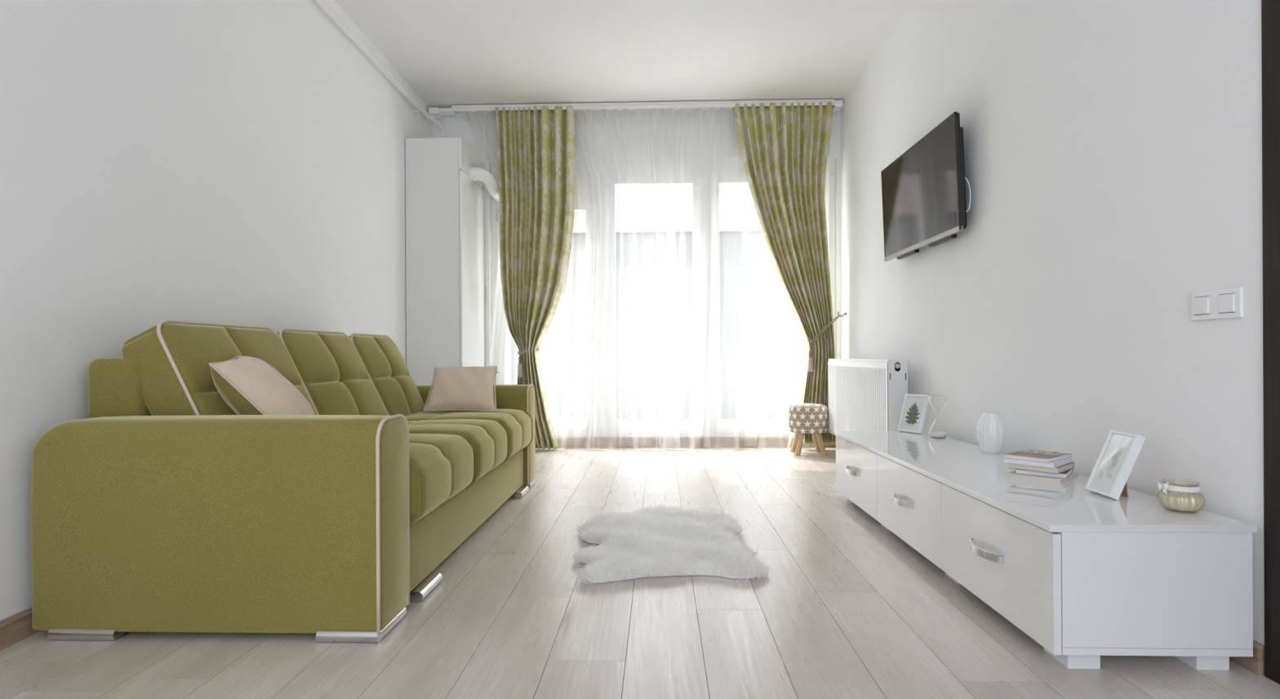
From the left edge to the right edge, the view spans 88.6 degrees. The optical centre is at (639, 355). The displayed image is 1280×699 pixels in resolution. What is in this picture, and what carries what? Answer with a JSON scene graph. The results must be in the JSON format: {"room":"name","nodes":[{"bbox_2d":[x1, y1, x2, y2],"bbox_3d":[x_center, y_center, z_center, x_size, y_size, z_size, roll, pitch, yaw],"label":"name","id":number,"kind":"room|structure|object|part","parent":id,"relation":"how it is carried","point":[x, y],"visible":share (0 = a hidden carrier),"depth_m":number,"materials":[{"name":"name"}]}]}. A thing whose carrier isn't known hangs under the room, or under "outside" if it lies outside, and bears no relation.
{"room":"living room","nodes":[
{"label":"living room","id":0,"kind":"room"},
{"bbox_2d":[0,0,432,620],"bbox_3d":[-1.752,-0.632,2.093,0.188,2.810,7.287,0,0,0],"label":"wall","id":1,"kind":"structure","parent":0,"point":[233,162],"depth_m":2.42,"materials":[{"name":"paint"}]},
{"bbox_2d":[0,607,41,650],"bbox_3d":[-1.676,0.727,1.956,0.083,0.070,6.914,0,0,0],"label":"baseboard","id":2,"kind":"structure","parent":1,"relation":"attached to","point":[14,628],"depth_m":1.74,"materials":[{"name":"brown wood"}]},
{"bbox_2d":[313,0,444,137],"bbox_3d":[-1.663,-1.748,1.956,0.151,0.314,6.817,0,0,0],"label":"gas pipe","id":3,"kind":"object","parent":1,"relation":"attached to","point":[325,7],"visible":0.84,"depth_m":4.16,"materials":[{"name":"white metal"}]},
{"bbox_2d":[334,0,911,107],"bbox_3d":[-0.150,-2.075,2.045,3.700,0.100,7.280,0,0,2],"label":"ceiling","id":4,"kind":"structure","parent":0,"point":[449,52],"depth_m":4.29,"materials":[{"name":"paint"}]},
{"bbox_2d":[428,98,842,118],"bbox_3d":[-0.049,-1.988,5.284,3.300,0.074,0.120,0,0,2],"label":"rail","id":5,"kind":"object","parent":4,"relation":"attached to","point":[727,105],"visible":0.85,"depth_m":5.25,"materials":[{"name":"white metal"}]},
{"bbox_2d":[484,128,486,301],"bbox_3d":[-1.237,-1.183,5.239,0.016,1.505,0.012,0,0,2],"label":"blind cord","id":6,"kind":"object","parent":5,"relation":"hanging from","point":[485,286],"visible":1,"depth_m":5.24,"materials":[{"name":"white plastic"}]},
{"bbox_2d":[495,105,575,448],"bbox_3d":[-0.841,-0.619,5.235,0.645,2.730,0.155,0,0,2],"label":"curtain","id":7,"kind":"object","parent":5,"relation":"hanging from","point":[536,149],"visible":0.89,"depth_m":5.25,"materials":[{"name":"fabric"}]},
{"bbox_2d":[517,346,539,377],"bbox_3d":[-0.891,0.054,5.228,0.165,0.239,0.131,0,0,2],"label":"tieback","id":8,"kind":"object","parent":7,"relation":"attached to","point":[522,352],"visible":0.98,"depth_m":5.18,"materials":[{"name":"fabric"}]},
{"bbox_3d":[-0.891,-0.032,5.235,0.164,0.067,0.116,0,0,2],"label":"cord","id":9,"kind":"part","parent":8,"relation":"part of","materials":[{"name":"fabric"}]},
{"bbox_2d":[475,109,679,448],"bbox_3d":[-0.568,-0.610,5.263,1.761,2.728,0.181,0,0,2],"label":"sheer curtain","id":10,"kind":"object","parent":5,"relation":"hanging from","point":[590,428],"visible":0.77,"depth_m":5.29,"materials":[{"name":"white fabric"}]},
{"bbox_2d":[670,108,830,449],"bbox_3d":[0.848,-0.617,5.233,1.368,2.728,0.185,0,0,2],"label":"sheer curtain","id":11,"kind":"object","parent":5,"relation":"hanging from","point":[790,436],"visible":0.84,"depth_m":5.27,"materials":[{"name":"white fabric"}]},
{"bbox_2d":[733,102,835,444],"bbox_3d":[1.150,-0.645,5.201,0.796,2.697,0.100,0,0,2],"label":"curtain","id":12,"kind":"object","parent":5,"relation":"hanging from","point":[784,149],"visible":0.89,"depth_m":5.19,"materials":[{"name":"fabric"}]},
{"bbox_2d":[432,108,841,437],"bbox_3d":[-0.035,-0.631,5.533,3.590,2.790,0.300,0,0,2],"label":"wall","id":13,"kind":"structure","parent":0,"point":[694,135],"depth_m":5.38,"materials":[{"name":"paint"}]},
{"bbox_2d":[490,158,835,435],"bbox_3d":[0.186,-0.474,5.429,2.855,2.275,0.155,0,0,2],"label":"window","id":14,"kind":"structure","parent":13,"relation":"in","point":[595,182],"depth_m":5.43,"materials":[{"name":"white plastic"}]},
{"bbox_3d":[-0.765,-0.345,5.470,0.840,1.915,0.060,0,0,2],"label":"sash","id":15,"kind":"part","parent":14,"relation":"part of","materials":[{"name":"white plastic"}]},
{"bbox_3d":[0.119,-0.442,5.444,0.790,2.100,0.060,0,0,2],"label":"sash","id":16,"kind":"part","parent":14,"relation":"part of","materials":[{"name":"white plastic"}]},
{"bbox_3d":[0.622,-0.299,5.368,0.026,0.180,0.059,0,0,2],"label":"handle","id":17,"kind":"part","parent":14,"relation":"part of","materials":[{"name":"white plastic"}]},
{"bbox_3d":[1.071,-0.446,5.416,0.975,2.100,0.060,0,0,2],"label":"sash","id":18,"kind":"part","parent":14,"relation":"part of","materials":[{"name":"white plastic"}]},
{"bbox_2d":[556,436,835,447],"bbox_3d":[-0.035,0.713,5.375,3.305,0.082,0.016,0,0,2],"label":"baseboard","id":19,"kind":"structure","parent":13,"relation":"attached to","point":[650,442],"depth_m":5.36,"materials":[{"name":"brown wood"}]},
{"bbox_2d":[0,447,1279,698],"bbox_3d":[-0.216,0.805,2.047,4.256,0.100,7.280,0,0,2],"label":"floor","id":20,"kind":"structure","parent":0,"point":[845,607],"depth_m":1.76,"materials":[{"name":"beige wood"}]},
{"bbox_2d":[31,319,536,642],"bbox_3d":[-1.130,0.323,2.820,1.021,0.873,2.181,0,0,2],"label":"sofa","id":21,"kind":"object","parent":20,"relation":"on","point":[166,508],"visible":0.97,"depth_m":1.75,"materials":[{"name":"green fabric"}]},
{"bbox_3d":[-1.485,0.745,1.762,0.180,0.033,0.044,0,0,2],"label":"leg","id":22,"kind":"part","parent":21,"relation":"part of","materials":[{"name":"silver metal"}]},
{"bbox_3d":[-1.555,0.352,2.832,0.170,0.690,1.754,0,0,2],"label":"frame","id":23,"kind":"part","parent":21,"relation":"part of","materials":[{"name":"green fabric"}]},
{"bbox_2d":[120,322,317,415],"bbox_3d":[-1.405,0.147,2.289,0.344,0.496,0.644,0,0,2],"label":"cushion","id":24,"kind":"object","parent":21,"relation":"on","point":[170,374],"depth_m":2.01,"materials":[{"name":"green fabric"}]},
{"bbox_3d":[-1.157,0.454,1.844,0.954,0.564,0.218,0,0,2],"label":"arm","id":25,"kind":"part","parent":21,"relation":"part of","materials":[{"name":"green fabric"}]},
{"bbox_2d":[208,354,315,414],"bbox_3d":[-1.224,0.147,2.165,0.265,0.300,0.309,0,0,-16],"label":"cushion","id":26,"kind":"object","parent":21,"relation":"on","point":[249,385],"visible":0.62,"depth_m":2.05,"materials":[{"name":"beige fabric"}]},
{"bbox_2d":[276,330,387,415],"bbox_3d":[-1.387,0.146,2.911,0.344,0.496,0.612,0,0,2],"label":"cushion","id":27,"kind":"object","parent":21,"relation":"on","point":[336,375],"depth_m":2.83,"materials":[{"name":"green fabric"}]},
{"bbox_3d":[-0.763,0.741,1.809,0.171,0.033,0.181,0,0,2],"label":"leg","id":28,"kind":"part","parent":21,"relation":"part of","materials":[{"name":"silver metal"}]},
{"bbox_2d":[349,334,424,415],"bbox_3d":[-1.371,0.146,3.470,0.344,0.496,0.518,0,0,2],"label":"cushion","id":29,"kind":"object","parent":21,"relation":"on","point":[387,369],"depth_m":3.38,"materials":[{"name":"green fabric"}]},
{"bbox_3d":[-0.683,0.741,2.096,0.044,0.033,0.180,0,0,2],"label":"leg","id":30,"kind":"part","parent":21,"relation":"part of","materials":[{"name":"silver metal"}]},
{"bbox_2d":[408,433,473,524],"bbox_3d":[-0.976,0.411,2.254,0.680,0.243,0.617,0,0,2],"label":"seat cushion","id":31,"kind":"object","parent":21,"relation":"on","point":[441,466],"depth_m":2.16,"materials":[{"name":"green fabric"}]},
{"bbox_2d":[407,418,506,482],"bbox_3d":[-0.959,0.411,2.840,0.680,0.243,0.546,0,0,2],"label":"seat cushion","id":32,"kind":"object","parent":21,"relation":"on","point":[489,438],"depth_m":2.74,"materials":[{"name":"green fabric"}]},
{"bbox_2d":[422,365,499,412],"bbox_3d":[-0.943,0.179,3.542,0.395,0.238,0.241,0,0,2],"label":"cushion","id":33,"kind":"object","parent":21,"relation":"on","point":[454,388],"visible":1,"depth_m":3.47,"materials":[{"name":"beige fabric"}]},
{"bbox_2d":[404,408,531,461],"bbox_3d":[-0.942,0.411,3.407,0.680,0.243,0.581,0,0,2],"label":"seat cushion","id":34,"kind":"object","parent":21,"relation":"on","point":[517,423],"depth_m":3.29,"materials":[{"name":"green fabric"}]},
{"bbox_3d":[-1.099,0.453,3.805,0.954,0.564,0.210,0,0,2],"label":"arm","id":35,"kind":"part","parent":21,"relation":"part of","materials":[{"name":"green fabric"}]},
{"bbox_3d":[-0.640,0.741,3.551,0.044,0.033,0.180,0,0,2],"label":"leg","id":36,"kind":"part","parent":21,"relation":"part of","materials":[{"name":"silver metal"}]},
{"bbox_3d":[-0.700,0.741,3.801,0.168,0.033,0.178,0,0,2],"label":"leg","id":37,"kind":"part","parent":21,"relation":"part of","materials":[{"name":"silver metal"}]},
{"bbox_2d":[405,137,484,384],"bbox_3d":[-1.498,-0.415,5.101,0.412,2.352,0.610,0,0,2],"label":"tall cabinet","id":38,"kind":"object","parent":20,"relation":"on","point":[445,215],"visible":0.64,"depth_m":4.80,"materials":[{"name":"white"}]},
{"bbox_3d":[-1.508,-0.415,5.102,0.392,2.352,0.610,0,0,2],"label":"panel","id":39,"kind":"part","parent":38,"relation":"part of","materials":[{"name":"white"}]},
{"bbox_3d":[-1.306,-1.478,5.096,0.018,0.227,0.610,0,0,2],"label":"panel","id":40,"kind":"part","parent":38,"relation":"part of","materials":[{"name":"white"}]},
{"bbox_3d":[-1.300,-0.315,5.101,0.018,2.091,0.600,0,0,2],"label":"door","id":41,"kind":"part","parent":38,"relation":"part of","materials":[{"name":"white"}]},
{"bbox_2d":[468,165,499,201],"bbox_3d":[-1.212,-1.364,5.210,0.163,0.173,0.495,0,0,2],"label":"flue pipe","id":42,"kind":"object","parent":38,"relation":"attached to","point":[475,173],"visible":0.91,"depth_m":5.04,"materials":[{"name":"white metal"}]},
{"bbox_2d":[571,502,772,584],"bbox_3d":[0.094,0.713,2.623,0.746,0.078,1.005,0,0,-4],"label":"rug","id":43,"kind":"object","parent":20,"relation":"on","point":[652,541],"visible":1,"depth_m":2.43,"materials":[{"name":"white fur"}]},
{"bbox_2d":[788,403,827,455],"bbox_3d":[1.281,0.558,4.999,0.290,0.380,0.290,0,0,2],"label":"stool","id":44,"kind":"object","parent":20,"relation":"on","point":[803,418],"visible":1,"depth_m":4.90,"materials":[{"name":"fabric"}]},
{"bbox_3d":[1.205,0.664,5.076,0.095,0.168,0.043,0,0,40],"label":"leg","id":45,"kind":"part","parent":44,"relation":"part of","materials":[{"name":"brown wood"}]},
{"bbox_3d":[1.201,0.664,4.927,0.095,0.168,0.043,0,0,-37],"label":"leg","id":46,"kind":"part","parent":44,"relation":"part of","materials":[{"name":"brown wood"}]},
{"bbox_3d":[1.280,0.475,4.999,0.290,0.215,0.290,0,0,2],"label":"seat","id":47,"kind":"part","parent":44,"relation":"part of","materials":[{"name":"fabric"}]},
{"bbox_3d":[1.362,0.663,5.072,0.095,0.168,0.043,0,0,-37],"label":"leg","id":48,"kind":"part","parent":44,"relation":"part of","materials":[{"name":"brown wood"}]},
{"bbox_3d":[1.358,0.663,4.923,0.095,0.168,0.043,0,0,40],"label":"leg","id":49,"kind":"part","parent":44,"relation":"part of","materials":[{"name":"brown wood"}]},
{"bbox_2d":[833,431,1257,670],"bbox_3d":[1.216,0.573,2.487,0.498,0.351,1.912,0,0,2],"label":"media cabinet","id":50,"kind":"object","parent":20,"relation":"on","point":[1085,574],"visible":0.99,"depth_m":1.59,"materials":[{"name":"white"}]},
{"bbox_3d":[1.003,0.551,3.122,0.034,0.020,0.176,0,0,2],"label":"handle","id":51,"kind":"part","parent":50,"relation":"part of","materials":[{"name":"silver metal"}]},
{"bbox_3d":[1.028,0.563,3.121,0.018,0.284,0.650,0,0,2],"label":"drawer","id":52,"kind":"part","parent":50,"relation":"part of","materials":[{"name":"white wood"}]},
{"bbox_3d":[0.984,0.551,2.478,0.034,0.020,0.176,0,0,2],"label":"handle","id":53,"kind":"part","parent":50,"relation":"part of","materials":[{"name":"silver metal"}]},
{"bbox_3d":[1.009,0.563,2.477,0.018,0.284,0.634,0,0,2],"label":"drawer","id":54,"kind":"part","parent":50,"relation":"part of","materials":[{"name":"white laminate"}]},
{"bbox_2d":[897,393,929,434],"bbox_3d":[1.409,0.298,3.371,0.085,0.195,0.140,0,0,-27],"label":"picture frame","id":55,"kind":"object","parent":50,"relation":"on","point":[913,415],"visible":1,"depth_m":3.36,"materials":[{"name":"white"}]},
{"bbox_2d":[900,395,925,431],"bbox_3d":[1.403,0.298,3.368,0.054,0.172,0.120,0,0,-27],"label":"print","id":56,"kind":"object","parent":55,"relation":"attached to","point":[913,415],"depth_m":3.37,"materials":[{"name":"green paper"}]},
{"bbox_2d":[928,395,948,437],"bbox_3d":[1.435,0.294,3.159,0.090,0.204,0.090,0,0,2],"label":"hourglass","id":57,"kind":"object","parent":50,"relation":"on","point":[932,433],"visible":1,"depth_m":3.13,"materials":[{"name":"clear glass"}]},
{"bbox_3d":[0.965,0.551,1.850,0.034,0.020,0.176,0,0,2],"label":"handle","id":58,"kind":"part","parent":50,"relation":"part of","materials":[{"name":"silver metal"}]},
{"bbox_2d":[975,412,1005,453],"bbox_3d":[1.428,0.315,2.671,0.108,0.162,0.108,0,0,2],"label":"vase","id":59,"kind":"object","parent":50,"relation":"on","point":[990,429],"visible":1,"depth_m":2.64,"materials":[{"name":"white ceramic"}]},
{"bbox_3d":[0.990,0.563,1.849,0.018,0.284,0.616,0,0,2],"label":"drawer","id":60,"kind":"part","parent":50,"relation":"part of","materials":[{"name":"white laminate"}]},
{"bbox_2d":[1008,470,1078,484],"bbox_3d":[1.310,0.389,2.132,0.187,0.015,0.150,0,0,-42],"label":"book","id":61,"kind":"object","parent":50,"relation":"on","point":[1013,474],"visible":0.59,"depth_m":2.07,"materials":[{"name":"beige paper"}]},
{"bbox_2d":[1015,468,1072,478],"bbox_3d":[1.312,0.374,2.128,0.138,0.015,0.150,0,0,40],"label":"book","id":62,"kind":"object","parent":61,"relation":"on","point":[1065,474],"visible":0.59,"depth_m":2.07,"materials":[{"name":"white paper"}]},
{"bbox_2d":[1008,462,1074,473],"bbox_3d":[1.305,0.357,2.134,0.160,0.018,0.142,0,0,-41],"label":"book","id":63,"kind":"object","parent":62,"relation":"on","point":[1070,465],"visible":0.59,"depth_m":2.08,"materials":[{"name":"grey paper"}]},
{"bbox_2d":[1003,457,1071,467],"bbox_3d":[1.295,0.341,2.137,0.172,0.014,0.146,0,0,-41],"label":"book","id":64,"kind":"object","parent":63,"relation":"on","point":[1058,463],"visible":0.55,"depth_m":2.08,"materials":[{"name":"white paper"}]},
{"bbox_2d":[1004,448,1071,462],"bbox_3d":[1.298,0.328,2.141,0.180,0.012,0.128,0,0,-37],"label":"book","id":65,"kind":"object","parent":64,"relation":"on","point":[1045,456],"visible":1,"depth_m":2.11,"materials":[{"name":"white paper"}]},
{"bbox_2d":[1084,429,1146,500],"bbox_3d":[1.337,0.306,1.849,0.094,0.180,0.116,0,0,5],"label":"picture frame","id":66,"kind":"object","parent":50,"relation":"on","point":[1118,455],"visible":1,"depth_m":1.84,"materials":[{"name":"white wood"}]},
{"bbox_2d":[1089,433,1133,493],"bbox_3d":[1.334,0.305,1.849,0.068,0.157,0.100,0,0,5],"label":"print","id":67,"kind":"object","parent":66,"relation":"attached to","point":[1112,469],"depth_m":1.84,"materials":[{"name":"white paper"}]},
{"bbox_3d":[1.360,0.343,1.847,0.009,0.106,0.032,0,0,5],"label":"stand leg","id":68,"kind":"part","parent":66,"relation":"part of","materials":[{"name":"brown wood"}]},
{"bbox_3d":[1.239,0.695,2.487,0.436,0.017,1.904,0,0,2],"label":"panel","id":69,"kind":"part","parent":50,"relation":"part of","materials":[{"name":"white plastic"}]},
{"bbox_2d":[1156,478,1205,512],"bbox_3d":[1.382,0.357,1.676,0.096,0.076,0.096,0,0,35],"label":"candle jar","id":70,"kind":"object","parent":50,"relation":"on","point":[1180,500],"visible":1,"depth_m":1.66,"materials":[{"name":"beige glass"}]},
{"bbox_2d":[840,0,1264,644],"bbox_3d":[1.535,-0.638,1.996,0.120,2.790,7.284,0,0,3],"label":"wall","id":71,"kind":"structure","parent":0,"point":[1113,148],"depth_m":2.20,"materials":[{"name":"paint"}]},
{"bbox_2d":[827,358,907,435],"bbox_3d":[1.498,0.306,4.309,0.196,0.563,1.315,0,0,2],"label":"radiator","id":72,"kind":"object","parent":71,"relation":"attached to","point":[864,394],"visible":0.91,"depth_m":4.05,"materials":[{"name":"white metal"}]},
{"bbox_2d":[828,358,905,362],"bbox_3d":[1.457,0.032,4.301,0.110,0.014,1.289,0,0,2],"label":"grille","id":73,"kind":"object","parent":72,"relation":"attached to","point":[830,360],"depth_m":4.10,"materials":[{"name":"white metal"}]},
{"bbox_2d":[880,111,971,261],"bbox_3d":[1.485,-0.826,3.439,0.112,0.548,0.968,0,0,2],"label":"television","id":74,"kind":"object","parent":71,"relation":"attached to","point":[924,203],"visible":1,"depth_m":3.29,"materials":[{"name":"grey plastic"}]},
{"bbox_2d":[897,248,919,259],"bbox_3d":[1.490,-0.562,3.650,0.028,0.021,0.260,0,0,2],"label":"speaker grille","id":75,"kind":"object","parent":74,"relation":"attached to","point":[904,253],"depth_m":3.62,"materials":[{"name":"plastic"}]},
{"bbox_3d":[1.460,-0.574,3.441,0.023,0.025,0.965,0,0,1],"label":"trim","id":76,"kind":"part","parent":74,"relation":"part of","materials":[{"name":"grey metal"}]},
{"bbox_2d":[928,233,956,246],"bbox_3d":[1.479,-0.562,3.210,0.028,0.021,0.260,0,0,2],"label":"speaker grille","id":77,"kind":"object","parent":74,"relation":"attached to","point":[948,237],"depth_m":3.19,"materials":[{"name":"plastic"}]},
{"bbox_2d":[1191,286,1243,320],"bbox_3d":[1.454,-0.129,1.658,0.013,0.075,0.151,0,0,2],"label":"light switch","id":78,"kind":"object","parent":71,"relation":"attached to","point":[1225,303],"visible":1,"depth_m":1.65,"materials":[{"name":"white plastic"}]},
{"bbox_2d":[1229,640,1264,675],"bbox_3d":[1.541,0.712,3.422,0.016,0.070,3.789,0,0,3],"label":"baseboard","id":79,"kind":"structure","parent":71,"relation":"attached to","point":[1255,664],"depth_m":1.54,"materials":[{"name":"brown wood"}]},
{"bbox_2d":[1261,0,1279,684],"bbox_3d":[1.490,-0.317,1.046,0.150,2.128,0.956,0,0,2],"label":"door","id":80,"kind":"structure","parent":71,"relation":"in","point":[1270,9],"depth_m":1.50,"materials":[{"name":"brown wood"}]},
{"label":"outside","id":81,"kind":"structure","parent":0,"visible":0},
{"bbox_3d":[1.004,6.799,32.846,80.000,0.100,54.280,0,0,2],"label":"ground","id":82,"kind":"structure","parent":81,"visible":0},
{"bbox_2d":[511,199,806,419],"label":"window","id":83,"kind":"structure","parent":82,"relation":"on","point":[759,322],"depth_m":21.97,"materials":[{"name":"grey"}]},
{"bbox_3d":[1.597,-0.326,5.190,0.063,0.039,0.021,0,0,2],"label":"curtain hook","id":84,"kind":"object","parent":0,"visible":0},
{"bbox_2d":[807,314,840,371],"bbox_3d":[1.450,-0.100,5.140,0.292,0.455,0.048,0,0,-13],"label":"tieback","id":85,"kind":"object","parent":84,"relation":"hanging from","point":[810,368],"visible":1,"depth_m":5.12,"materials":[{"name":"fabric"}]},
{"bbox_3d":[1.461,-0.206,5.143,0.269,0.242,0.048,0,0,-13],"label":"cord","id":86,"kind":"part","parent":85,"relation":"part of","materials":[{"name":"fabric"}]}
]}

